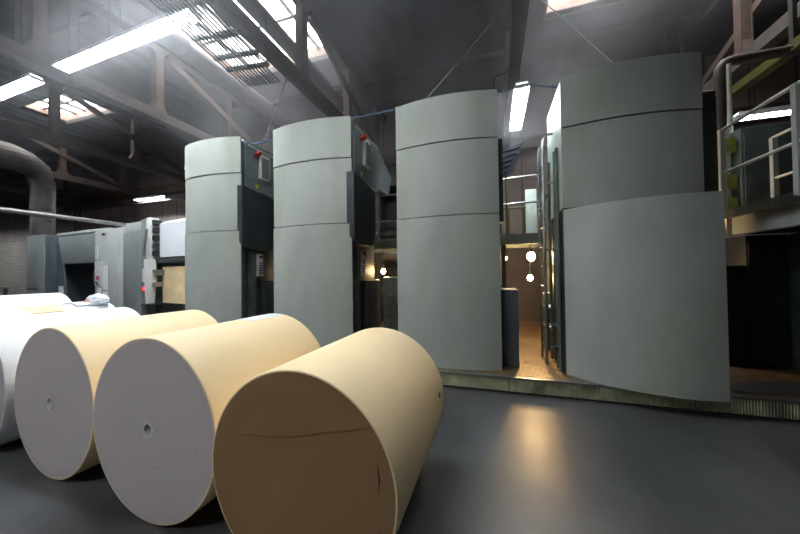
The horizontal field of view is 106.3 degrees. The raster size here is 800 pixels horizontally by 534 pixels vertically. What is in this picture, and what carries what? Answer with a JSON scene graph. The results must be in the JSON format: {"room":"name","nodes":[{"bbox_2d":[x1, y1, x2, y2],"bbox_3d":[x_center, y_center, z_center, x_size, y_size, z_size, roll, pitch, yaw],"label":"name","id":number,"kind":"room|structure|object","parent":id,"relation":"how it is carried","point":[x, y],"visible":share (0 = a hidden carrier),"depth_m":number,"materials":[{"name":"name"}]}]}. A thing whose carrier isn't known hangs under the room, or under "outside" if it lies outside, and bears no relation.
{"room":"print shop","nodes":[
{"label":"print shop","id":0,"kind":"room"},
{"bbox_2d":[0,242,26,294],"bbox_3d":[-24.596,0.297,19.624,9.400,3.899,0.059,-1,-1,17],"label":"brick wall","id":1,"kind":"structure","parent":0,"point":[13,256],"depth_m":19.91,"materials":[{"name":"grey brick"}]},
{"bbox_2d":[0,0,153,57],"bbox_3d":[-8.693,-6.178,7.796,46.980,0.159,0.120,-1,-1,17],"label":"trim","id":2,"kind":"structure","parent":0,"point":[89,19],"depth_m":7.64,"materials":[{"name":"paint"}]},
{"bbox_2d":[97,0,294,126],"bbox_3d":[-5.130,-5.571,7.260,0.470,1.185,7.700,-1,-1,17],"label":"ceiling light","id":3,"kind":"object","parent":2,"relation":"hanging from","point":[132,11],"visible":0.81,"depth_m":7.41,"materials":[{"name":"metal"}]},
{"bbox_2d":[236,0,353,115],"bbox_3d":[-2.743,-5.680,7.098,0.370,1.035,6.800,-1,-1,17],"label":"duct","id":4,"kind":"object","parent":2,"relation":"hanging from","point":[255,9],"visible":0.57,"depth_m":6.96,"materials":[{"name":"metal"}]},
{"bbox_2d":[0,386,799,533],"bbox_3d":[-9.489,1.903,4.748,47.000,0.200,19.500,-1,-1,17],"label":"floor","id":5,"kind":"structure","parent":0,"point":[496,462],"depth_m":2.31,"materials":[{"name":"concrete"}]},
{"bbox_2d":[0,287,9,294],"bbox_3d":[-12.142,1.236,8.562,1.900,1.330,0.600,-1,-1,17],"label":"bench","id":6,"kind":"object","parent":5,"relation":"on","point":[3,288],"visible":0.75,"depth_m":8.53,"materials":[{"name":"grey metal"}]},
{"bbox_2d":[0,140,56,235],"bbox_3d":[-14.366,-1.322,9.982,0.900,6.550,4.166,-1,-1,17],"label":"air duct","id":7,"kind":"object","parent":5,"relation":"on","point":[42,184],"visible":0.59,"depth_m":11.34,"materials":[{"name":"grey metal"}]},
{"bbox_2d":[0,293,71,308],"bbox_3d":[-6.111,1.097,4.609,1.320,1.320,1.224,-1,-1,20],"label":"paper roll","id":8,"kind":"object","parent":5,"relation":"on","point":[22,300],"visible":0.17,"depth_m":4.70,"materials":[{"name":"white paper"}]},
{"bbox_2d":[0,303,114,318],"bbox_3d":[-4.796,1.131,4.086,1.200,1.200,1.204,-1,-1,20],"label":"paper roll","id":9,"kind":"object","parent":5,"relation":"on","point":[15,312],"visible":0.06,"depth_m":3.93,"materials":[{"name":"white paper"}]},
{"bbox_2d":[17,305,64,313],"bbox_3d":[-4.751,0.558,3.973,0.392,0.080,0.300,-1,-1,20],"label":"paper sheet","id":10,"kind":"object","parent":9,"relation":"on","point":[44,308],"visible":0.98,"depth_m":3.93,"materials":[{"name":"yellow paper"}]},
{"bbox_2d":[61,301,104,306],"bbox_3d":[-4.714,0.556,4.460,0.503,0.090,0.340,-1,-1,20],"label":"paper sheet","id":11,"kind":"object","parent":9,"relation":"on","point":[77,304],"visible":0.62,"depth_m":4.31,"materials":[{"name":"white paper"}]},
{"bbox_2d":[84,293,109,304],"bbox_3d":[-4.518,0.476,4.487,0.386,0.156,0.240,-1,-1,17],"label":"plastic bag","id":12,"kind":"object","parent":9,"relation":"on","point":[97,298],"visible":0.88,"depth_m":4.41,"materials":[{"name":"white plastic"}]},
{"bbox_2d":[27,235,94,301],"bbox_3d":[-11.108,0.460,9.916,1.220,2.900,1.220,-1,-1,17],"label":"tall cabinet","id":13,"kind":"object","parent":5,"relation":"on","point":[41,249],"visible":0.35,"depth_m":9.43,"materials":[{"name":"metal"}]},
{"bbox_2d":[0,307,139,444],"bbox_3d":[-3.747,1.107,3.321,1.194,1.194,1.164,-1,-1,20],"label":"paper roll","id":14,"kind":"object","parent":5,"relation":"on","point":[15,332],"visible":0.3,"depth_m":2.77,"materials":[{"name":"white paper"}]},
{"bbox_2d":[56,227,112,296],"bbox_3d":[-9.017,0.409,9.390,2.900,2.930,1.470,-1,-1,22],"label":"machine","id":15,"kind":"object","parent":5,"relation":"on","point":[77,247],"visible":0.17,"depth_m":9.01,"materials":[{"name":"grey paint"}]},
{"bbox_2d":[14,310,217,479],"bbox_3d":[-2.580,1.086,2.933,1.194,1.194,1.174,-1,-1,20],"label":"paper roll","id":16,"kind":"object","parent":5,"relation":"on","point":[59,369],"visible":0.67,"depth_m":2.39,"materials":[{"name":"beige paper"}]},
{"bbox_2d":[64,193,185,231],"bbox_3d":[-9.964,-0.774,14.194,18.600,5.480,0.220,-1,-1,17],"label":"beam","id":17,"kind":"structure","parent":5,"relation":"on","point":[77,210],"depth_m":15.70,"materials":[{"name":"black metal"}]},
{"bbox_2d":[95,217,185,315],"bbox_3d":[-5.874,0.373,7.599,4.050,2.860,1.762,-1,-1,27],"label":"machine","id":18,"kind":"object","parent":5,"relation":"on","point":[140,266],"visible":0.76,"depth_m":6.78,"materials":[{"name":"paint"}]},
{"bbox_2d":[156,258,184,263],"bbox_3d":[-4.731,-0.131,6.756,1.230,0.090,0.850,-1,-1,27],"label":"tray","id":19,"kind":"object","parent":18,"relation":"on","point":[158,260],"depth_m":6.40,"materials":[{"name":"metal"}]},
{"bbox_2d":[93,313,320,525],"bbox_3d":[-1.441,1.062,2.496,1.194,1.197,1.174,-1,-1,19],"label":"paper roll","id":20,"kind":"object","parent":5,"relation":"on","point":[160,400],"visible":0.8,"depth_m":1.96,"materials":[{"name":"beige paper"}]},
{"bbox_2d":[185,136,273,322],"bbox_3d":[-3.357,-0.451,6.322,1.525,3.980,1.460,-1,-1,17],"label":"tower","id":21,"kind":"object","parent":5,"relation":"on","point":[229,183],"visible":0.86,"depth_m":5.68,"materials":[{"name":"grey metal"}]},
{"bbox_2d":[252,139,272,144],"bbox_3d":[-2.611,-2.478,5.918,1.401,0.056,0.036,-1,-1,17],"label":"conduit","id":22,"kind":"object","parent":21,"relation":"attached to","point":[270,139],"visible":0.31,"depth_m":5.94,"materials":[{"name":"metal"}]},
{"bbox_2d":[212,327,443,533],"bbox_3d":[-0.349,1.084,2.082,1.110,1.110,1.208,-1,-1,18],"label":"paper roll","id":23,"kind":"object","parent":5,"relation":"on","point":[337,437],"visible":1,"depth_m":1.55,"materials":[{"name":"beige paper"}]},
{"bbox_2d":[273,116,390,346],"bbox_3d":[-1.154,-0.485,6.033,1.665,3.980,2.210,-1,-1,17],"label":"tower","id":24,"kind":"object","parent":5,"relation":"on","point":[329,174],"visible":0.89,"depth_m":5.02,"materials":[{"name":"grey metal"}]},
{"bbox_2d":[351,107,396,119],"bbox_3d":[-0.476,-2.590,5.205,1.320,0.226,0.070,-1,-1,17],"label":"conduit","id":25,"kind":"object","parent":24,"relation":"attached to","point":[395,107],"visible":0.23,"depth_m":5.19,"materials":[{"name":"metal"}]},
{"bbox_2d":[375,151,390,196],"bbox_3d":[-0.504,-1.985,6.573,0.380,0.800,0.830,-1,-1,17],"label":"hood","id":26,"kind":"object","parent":24,"relation":"attached to","point":[384,179],"depth_m":6.41,"materials":[{"name":"grey paint"}]},
{"bbox_2d":[374,183,397,322],"bbox_3d":[0.491,-0.350,8.542,2.160,3.750,1.460,-1,-1,17],"label":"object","id":27,"kind":"object","parent":5,"relation":"on","point":[388,204],"visible":0.14,"depth_m":8.33,"materials":[{"name":"metal"}]},
{"bbox_2d":[383,277,397,330],"bbox_3d":[-0.120,0.855,6.497,0.400,1.290,0.440,-1,-1,17],"label":"housing","id":28,"kind":"object","parent":5,"relation":"on","point":[390,284],"visible":0.59,"depth_m":6.33,"materials":[{"name":"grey metal"}]},
{"bbox_2d":[395,89,519,369],"bbox_3d":[0.977,-0.515,4.980,1.760,3.950,1.460,-1,-1,17],"label":"tower","id":29,"kind":"object","parent":5,"relation":"on","point":[452,301],"visible":0.98,"depth_m":4.30,"materials":[{"name":"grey metal"}]},
{"bbox_2d":[497,84,557,95],"bbox_3d":[1.815,-2.640,4.496,1.305,0.200,0.020,-1,-1,17],"label":"conduit","id":30,"kind":"object","parent":29,"relation":"attached to","point":[522,84],"visible":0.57,"depth_m":4.45,"materials":[{"name":"metal"}]},
{"bbox_2d":[374,233,542,287],"bbox_3d":[-0.566,0.470,7.106,7.100,2.090,1.010,-1,-1,17],"label":"catwalk","id":31,"kind":"object","parent":5,"relation":"on","point":[523,240],"visible":0.26,"depth_m":5.81,"materials":[{"name":"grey metal"}]},
{"bbox_2d":[381,257,385,273],"bbox_3d":[-0.379,-0.177,6.768,0.100,0.672,0.100,-1,-1,17],"label":"work lamp","id":32,"kind":"object","parent":31,"relation":"hanging from","point":[383,271],"visible":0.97,"depth_m":6.74,"materials":[{"name":"white"}]},
{"bbox_2d":[375,194,396,239],"bbox_3d":[-0.048,-1.437,6.524,1.200,1.750,0.038,-1,-1,17],"label":"guard rail","id":33,"kind":"object","parent":31,"relation":"on","point":[387,194],"visible":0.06,"depth_m":6.59,"materials":[{"name":"metal"}]},
{"bbox_2d":[504,206,525,233],"bbox_3d":[2.522,-0.954,6.580,0.460,0.720,0.040,-1,-1,17],"label":"guard rail","id":34,"kind":"object","parent":31,"relation":"on","point":[523,207],"visible":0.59,"depth_m":6.56,"materials":[{"name":"grey metal"}]},
{"bbox_2d":[503,174,542,233],"bbox_3d":[2.373,-1.186,5.787,0.712,1.162,0.073,-1,-1,17],"label":"guard rail","id":35,"kind":"object","parent":31,"relation":"on","point":[506,204],"visible":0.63,"depth_m":5.80,"materials":[{"name":"metal"}]},
{"bbox_2d":[527,244,532,280],"bbox_3d":[2.605,-0.143,6.021,0.100,0.842,0.100,-1,-1,17],"label":"work lamp","id":36,"kind":"object","parent":31,"relation":"hanging from","point":[530,277],"visible":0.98,"depth_m":5.99,"materials":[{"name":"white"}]},
{"bbox_2d":[525,189,536,232],"bbox_3d":[2.836,-1.140,6.490,0.300,1.079,0.150,-1,-1,17],"label":"screen panel","id":37,"kind":"object","parent":31,"relation":"on","point":[530,194],"visible":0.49,"depth_m":6.47,"materials":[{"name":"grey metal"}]},
{"bbox_2d":[527,244,534,260],"bbox_3d":[2.576,-0.339,5.907,0.150,0.454,0.150,-1,-1,17],"label":"work lamp","id":38,"kind":"object","parent":31,"relation":"hanging from","point":[530,256],"visible":0.98,"depth_m":5.87,"materials":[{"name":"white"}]},
{"bbox_2d":[500,224,501,287],"bbox_3d":[1.977,-0.386,7.559,1.180,3.750,1.260,-1,-1,17],"label":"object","id":39,"kind":"object","parent":5,"relation":"on","point":[500,224],"visible":0.02,"depth_m":6.83,"materials":[{"name":"metal"}]},
{"bbox_2d":[506,246,539,320],"bbox_3d":[3.799,0.456,8.188,2.800,2.039,0.100,-1,-1,17],"label":"wall","id":40,"kind":"structure","parent":5,"relation":"on","point":[517,263],"depth_m":8.25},
{"bbox_2d":[537,192,549,291],"bbox_3d":[4.244,-0.080,6.696,1.910,3.050,1.560,-1,-1,17],"label":"ladder","id":41,"kind":"object","parent":5,"relation":"on","point":[546,194],"visible":0.02,"depth_m":6.62,"materials":[{"name":"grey metal"}]},
{"bbox_2d":[543,292,550,349],"bbox_3d":[2.685,0.948,5.302,0.280,0.990,0.320,-1,-1,17],"label":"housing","id":42,"kind":"object","parent":5,"relation":"on","point":[548,293],"visible":0.2,"depth_m":5.21,"materials":[{"name":"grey metal"}]},
{"bbox_2d":[380,321,799,421],"bbox_3d":[2.416,1.569,6.529,13.300,0.215,5.620,-1,-1,17],"label":"plinth","id":43,"kind":"object","parent":5,"relation":"on","point":[533,376],"visible":0.2,"depth_m":3.77,"materials":[{"name":"metal"}]},
{"bbox_2d":[547,52,729,401],"bbox_3d":[3.097,-0.558,4.055,1.842,3.950,1.675,-1,-1,17],"label":"tower","id":44,"kind":"object","parent":5,"relation":"on","point":[638,278],"visible":1,"depth_m":3.57,"materials":[{"name":"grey metal"}]},
{"bbox_2d":[537,133,555,363],"bbox_3d":[2.281,-0.278,4.647,0.180,3.430,0.460,-1,-1,17],"label":"ladder","id":45,"kind":"object","parent":44,"relation":"attached to","point":[543,145],"visible":0.91,"depth_m":4.47,"materials":[{"name":"metal"}]},
{"bbox_2d":[550,346,558,350],"bbox_3d":[2.176,1.135,4.215,0.207,0.083,0.093,0,-1,-25],"label":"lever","id":46,"kind":"object","parent":44,"relation":"attached to","point":[554,348],"visible":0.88,"depth_m":4.16,"materials":[{"name":"metal"}]},
{"bbox_2d":[725,234,789,368],"bbox_3d":[5.054,0.480,4.595,0.720,1.839,0.920,-1,-1,17],"label":"tall cabinet","id":47,"kind":"object","parent":5,"relation":"on","point":[756,265],"visible":0.52,"depth_m":4.15,"materials":[{"name":"black metal"}]},
{"bbox_2d":[717,80,799,235],"bbox_3d":[6.202,-0.199,3.525,3.630,3.552,5.600,-1,-1,17],"label":"railed platform","id":48,"kind":"object","parent":5,"relation":"on","point":[777,214],"visible":0.75,"depth_m":3.72,"materials":[{"name":"metal"}]},
{"bbox_2d":[717,128,737,208],"bbox_3d":[5.345,-1.538,5.012,0.340,1.598,0.200,-1,-1,17],"label":"frame","id":49,"kind":"object","parent":48,"relation":"on","point":[732,179],"visible":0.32,"depth_m":4.89,"materials":[{"name":"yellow metal"}]},
{"bbox_2d":[726,63,732,133],"bbox_3d":[5.667,-2.115,5.139,0.064,2.749,0.061,-1,-1,17],"label":"pipe","id":50,"kind":"object","parent":48,"relation":"on","point":[728,66],"visible":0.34,"depth_m":5.13,"materials":[{"name":"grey metal"}]},
{"bbox_2d":[664,28,799,130],"bbox_3d":[7.061,-3.634,4.820,4.605,5.739,0.166,-1,-1,17],"label":"rusty pipe","id":51,"kind":"object","parent":48,"relation":"on","point":[719,72],"visible":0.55,"depth_m":5.18,"materials":[{"name":"metal"}]},
{"bbox_2d":[729,122,792,205],"bbox_3d":[6.532,-1.510,4.633,2.110,1.498,0.320,-1,-1,17],"label":"cabinet","id":52,"kind":"object","parent":48,"relation":"on","point":[751,142],"visible":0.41,"depth_m":4.74,"materials":[{"name":"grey metal"}]},
{"bbox_2d":[730,382,799,397],"bbox_3d":[4.771,1.369,3.242,2.050,0.024,0.450,-1,-1,17],"label":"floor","id":53,"kind":"structure","parent":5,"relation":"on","point":[782,389],"depth_m":3.37,"materials":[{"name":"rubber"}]},
{"bbox_2d":[786,233,799,370],"bbox_3d":[6.456,0.450,3.884,2.300,1.839,0.950,-1,-1,17],"label":"tall cabinet","id":54,"kind":"object","parent":5,"relation":"on","point":[792,240],"visible":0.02,"depth_m":4.03,"materials":[{"name":"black metal"}]},
{"bbox_2d":[0,0,799,180],"bbox_3d":[-9.597,-6.365,4.885,47.000,0.140,19.500,-1,-1,17],"label":"ceiling","id":55,"kind":"structure","parent":0,"point":[377,38],"depth_m":8.88,"materials":[{"name":"grey metal"}]},
{"bbox_2d":[0,90,13,100],"bbox_3d":[-9.055,-5.002,6.658,1.200,2.539,0.250,-1,-1,19],"label":"lamp","id":56,"kind":"object","parent":55,"relation":"hanging from","point":[3,95],"visible":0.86,"depth_m":6.58,"materials":[{"name":"white"}]},
{"bbox_2d":[0,0,44,94],"bbox_3d":[-7.911,-5.023,6.262,1.200,2.539,0.250,-1,-1,19],"label":"lamp","id":57,"kind":"object","parent":55,"relation":"hanging from","point":[25,82],"visible":1,"depth_m":6.24,"materials":[{"name":"white plastic"}]},
{"bbox_2d":[0,207,128,227],"bbox_3d":[-8.279,-3.628,6.275,0.107,5.319,5.000,-1,-1,17],"label":"pipe","id":58,"kind":"object","parent":55,"relation":"hanging from","point":[2,209],"visible":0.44,"depth_m":7.01,"materials":[{"name":"metal"}]},
{"bbox_2d":[16,93,113,124],"bbox_3d":[-12.931,-6.363,11.702,3.300,0.450,1.450,-1,-1,17],"label":"window","id":59,"kind":"structure","parent":55,"relation":"attached to","point":[70,109],"depth_m":12.20,"materials":[{"name":"white"}]},
{"bbox_2d":[51,0,106,73],"bbox_3d":[-5.977,-5.060,5.579,1.200,2.539,0.250,-1,-1,19],"label":"lamp","id":60,"kind":"object","parent":55,"relation":"hanging from","point":[84,57],"visible":0.93,"depth_m":5.57,"materials":[{"name":"white plastic"}]},
{"bbox_2d":[90,0,150,57],"bbox_3d":[-4.833,-5.081,5.183,1.200,2.539,0.250,-1,-1,19],"label":"lamp","id":61,"kind":"object","parent":55,"relation":"hanging from","point":[131,38],"visible":0.89,"depth_m":5.17,"materials":[{"name":"white plastic"}]},
{"bbox_2d":[133,170,165,200],"bbox_3d":[-12.254,-4.702,14.639,1.900,2.789,0.250,-1,-1,17],"label":"lamp","id":62,"kind":"object","parent":55,"relation":"hanging from","point":[139,198],"visible":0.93,"depth_m":14.62,"materials":[{"name":"white plastic"}]},
{"bbox_2d":[135,0,203,40],"bbox_3d":[-3.689,-5.103,4.787,1.200,2.539,0.250,-1,-1,19],"label":"lamp","id":63,"kind":"object","parent":55,"relation":"hanging from","point":[160,26],"visible":0.71,"depth_m":4.82,"materials":[{"name":"white plastic"}]},
{"bbox_2d":[149,0,279,87],"bbox_3d":[-2.897,-5.033,4.861,0.840,2.900,2.150,-1,-1,10],"label":"tray","id":64,"kind":"object","parent":55,"relation":"hanging from","point":[175,6],"visible":1,"depth_m":4.74,"materials":[{"name":"metal"}]},
{"bbox_2d":[177,0,328,79],"bbox_3d":[-4.082,-6.535,8.335,4.000,0.450,2.650,-1,-1,17],"label":"window","id":65,"kind":"structure","parent":55,"relation":"attached to","point":[283,11],"depth_m":8.55,"materials":[{"name":"white"}]},
{"bbox_2d":[509,23,529,131],"bbox_3d":[2.191,-4.665,5.662,0.250,3.539,1.600,-1,-1,17],"label":"lamp","id":66,"kind":"object","parent":55,"relation":"hanging from","point":[520,95],"visible":0.87,"depth_m":5.42,"materials":[{"name":"white plastic"}]},
{"bbox_2d":[543,0,799,99],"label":"window","id":67,"kind":"structure","parent":55,"relation":"attached to","point":[558,5],"depth_m":5.76,"materials":[{"name":"white glass"}]},
{"bbox_2d":[733,0,790,120],"bbox_3d":[7.473,-4.710,5.648,1.900,3.589,0.250,-1,-1,17],"label":"lamp","id":68,"kind":"object","parent":55,"relation":"hanging from","point":[785,110],"visible":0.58,"depth_m":5.77,"materials":[{"name":"white plastic"}]},
{"bbox_2d":[0,41,799,245],"bbox_3d":[-6.632,-2.378,14.229,47.000,8.600,0.200,-1,-1,17],"label":"wall","id":69,"kind":"structure","parent":0,"point":[13,227],"depth_m":12.28,"materials":[{"name":"grey metal"}]},
{"bbox_2d":[0,155,89,202],"bbox_3d":[-21.314,-4.886,8.496,0.370,2.070,19.480,-1,-1,17],"label":"roof truss","id":70,"kind":"object","parent":69,"relation":"attached to","point":[66,195],"visible":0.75,"depth_m":16.14,"materials":[{"name":"grey metal"}]},
{"bbox_2d":[0,113,145,195],"bbox_3d":[-16.863,-4.967,7.118,0.370,2.070,19.480,-1,-1,17],"label":"roof truss","id":71,"kind":"object","parent":69,"relation":"attached to","point":[61,173],"visible":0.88,"depth_m":13.74,"materials":[{"name":"grey metal"}]},
{"bbox_2d":[0,56,196,182],"bbox_3d":[-12.412,-5.048,5.741,0.370,2.070,19.480,-1,-1,17],"label":"roof truss","id":72,"kind":"object","parent":69,"relation":"attached to","point":[53,135],"visible":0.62,"depth_m":10.47,"materials":[{"name":"grey metal"}]},
{"bbox_2d":[0,0,279,153],"bbox_3d":[-7.962,-5.130,4.363,0.370,2.070,19.480,-1,-1,17],"label":"roof truss","id":73,"kind":"object","parent":69,"relation":"attached to","point":[34,52],"visible":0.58,"depth_m":7.67,"materials":[{"name":"grey metal"}]},
{"bbox_2d":[207,0,386,161],"bbox_3d":[-3.511,-5.211,2.985,0.370,2.070,19.480,-1,-1,17],"label":"roof truss","id":74,"kind":"object","parent":69,"relation":"attached to","point":[298,75],"visible":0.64,"depth_m":6.94,"materials":[{"name":"grey metal"}]},
{"bbox_2d":[264,75,287,140],"bbox_3d":[-2.559,-3.299,6.200,0.014,1.673,0.586,-1,-1,33],"label":"guy wire","id":75,"kind":"object","parent":74,"relation":"attached to","point":[287,75],"visible":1,"depth_m":6.19,"materials":[{"name":"grey metal"}]},
{"bbox_2d":[0,101,790,214],"bbox_3d":[-6.736,-4.126,13.995,46.980,0.390,0.330,-1,-1,17],"label":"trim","id":76,"kind":"structure","parent":69,"relation":"attached to","point":[533,142],"depth_m":15.28,"materials":[{"name":"grey metal"}]},
{"bbox_2d":[502,0,529,149],"bbox_3d":[0.940,-5.292,1.607,0.370,2.070,19.480,-1,-1,17],"label":"roof truss","id":77,"kind":"object","parent":69,"relation":"attached to","point":[517,10],"visible":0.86,"depth_m":6.57,"materials":[{"name":"grey metal"}]},
{"bbox_2d":[427,0,510,97],"bbox_3d":[1.020,-3.350,4.725,1.600,1.718,0.012,-1,-1,8],"label":"guy wire","id":78,"kind":"object","parent":77,"relation":"attached to","point":[510,0],"visible":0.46,"depth_m":4.71,"materials":[{"name":"grey metal"}]},
{"bbox_2d":[542,0,612,62],"bbox_3d":[2.469,-3.377,4.251,1.133,1.717,0.012,-1,-1,33],"label":"guy wire","id":79,"kind":"object","parent":77,"relation":"attached to","point":[542,0],"visible":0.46,"depth_m":4.21,"materials":[{"name":"grey metal"}]},
{"bbox_2d":[670,0,799,90],"bbox_3d":[5.391,-5.373,0.229,0.370,2.070,19.480,-1,-1,17],"label":"roof truss","id":80,"kind":"object","parent":69,"relation":"attached to","point":[740,40],"visible":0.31,"depth_m":6.35,"materials":[{"name":"grey metal"}]},
{"bbox_2d":[33,0,771,155],"bbox_3d":[-7.361,-6.124,12.094,46.980,0.159,0.120,-1,-1,17],"label":"trim","id":81,"kind":"structure","parent":0,"point":[696,11],"depth_m":8.95,"materials":[{"name":"paint"}]},
{"bbox_3d":[2.246,-3.526,6.614,0.325,1.572,0.021,-1,-1,17],"label":"rod","id":82,"kind":"object","parent":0,"visible":0},
{"bbox_2d":[502,142,523,176],"bbox_3d":[2.424,-2.329,6.534,0.512,0.710,0.060,-1,-1,17],"label":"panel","id":83,"kind":"object","parent":82,"relation":"hanging from","point":[510,155],"visible":0.66,"depth_m":6.53,"materials":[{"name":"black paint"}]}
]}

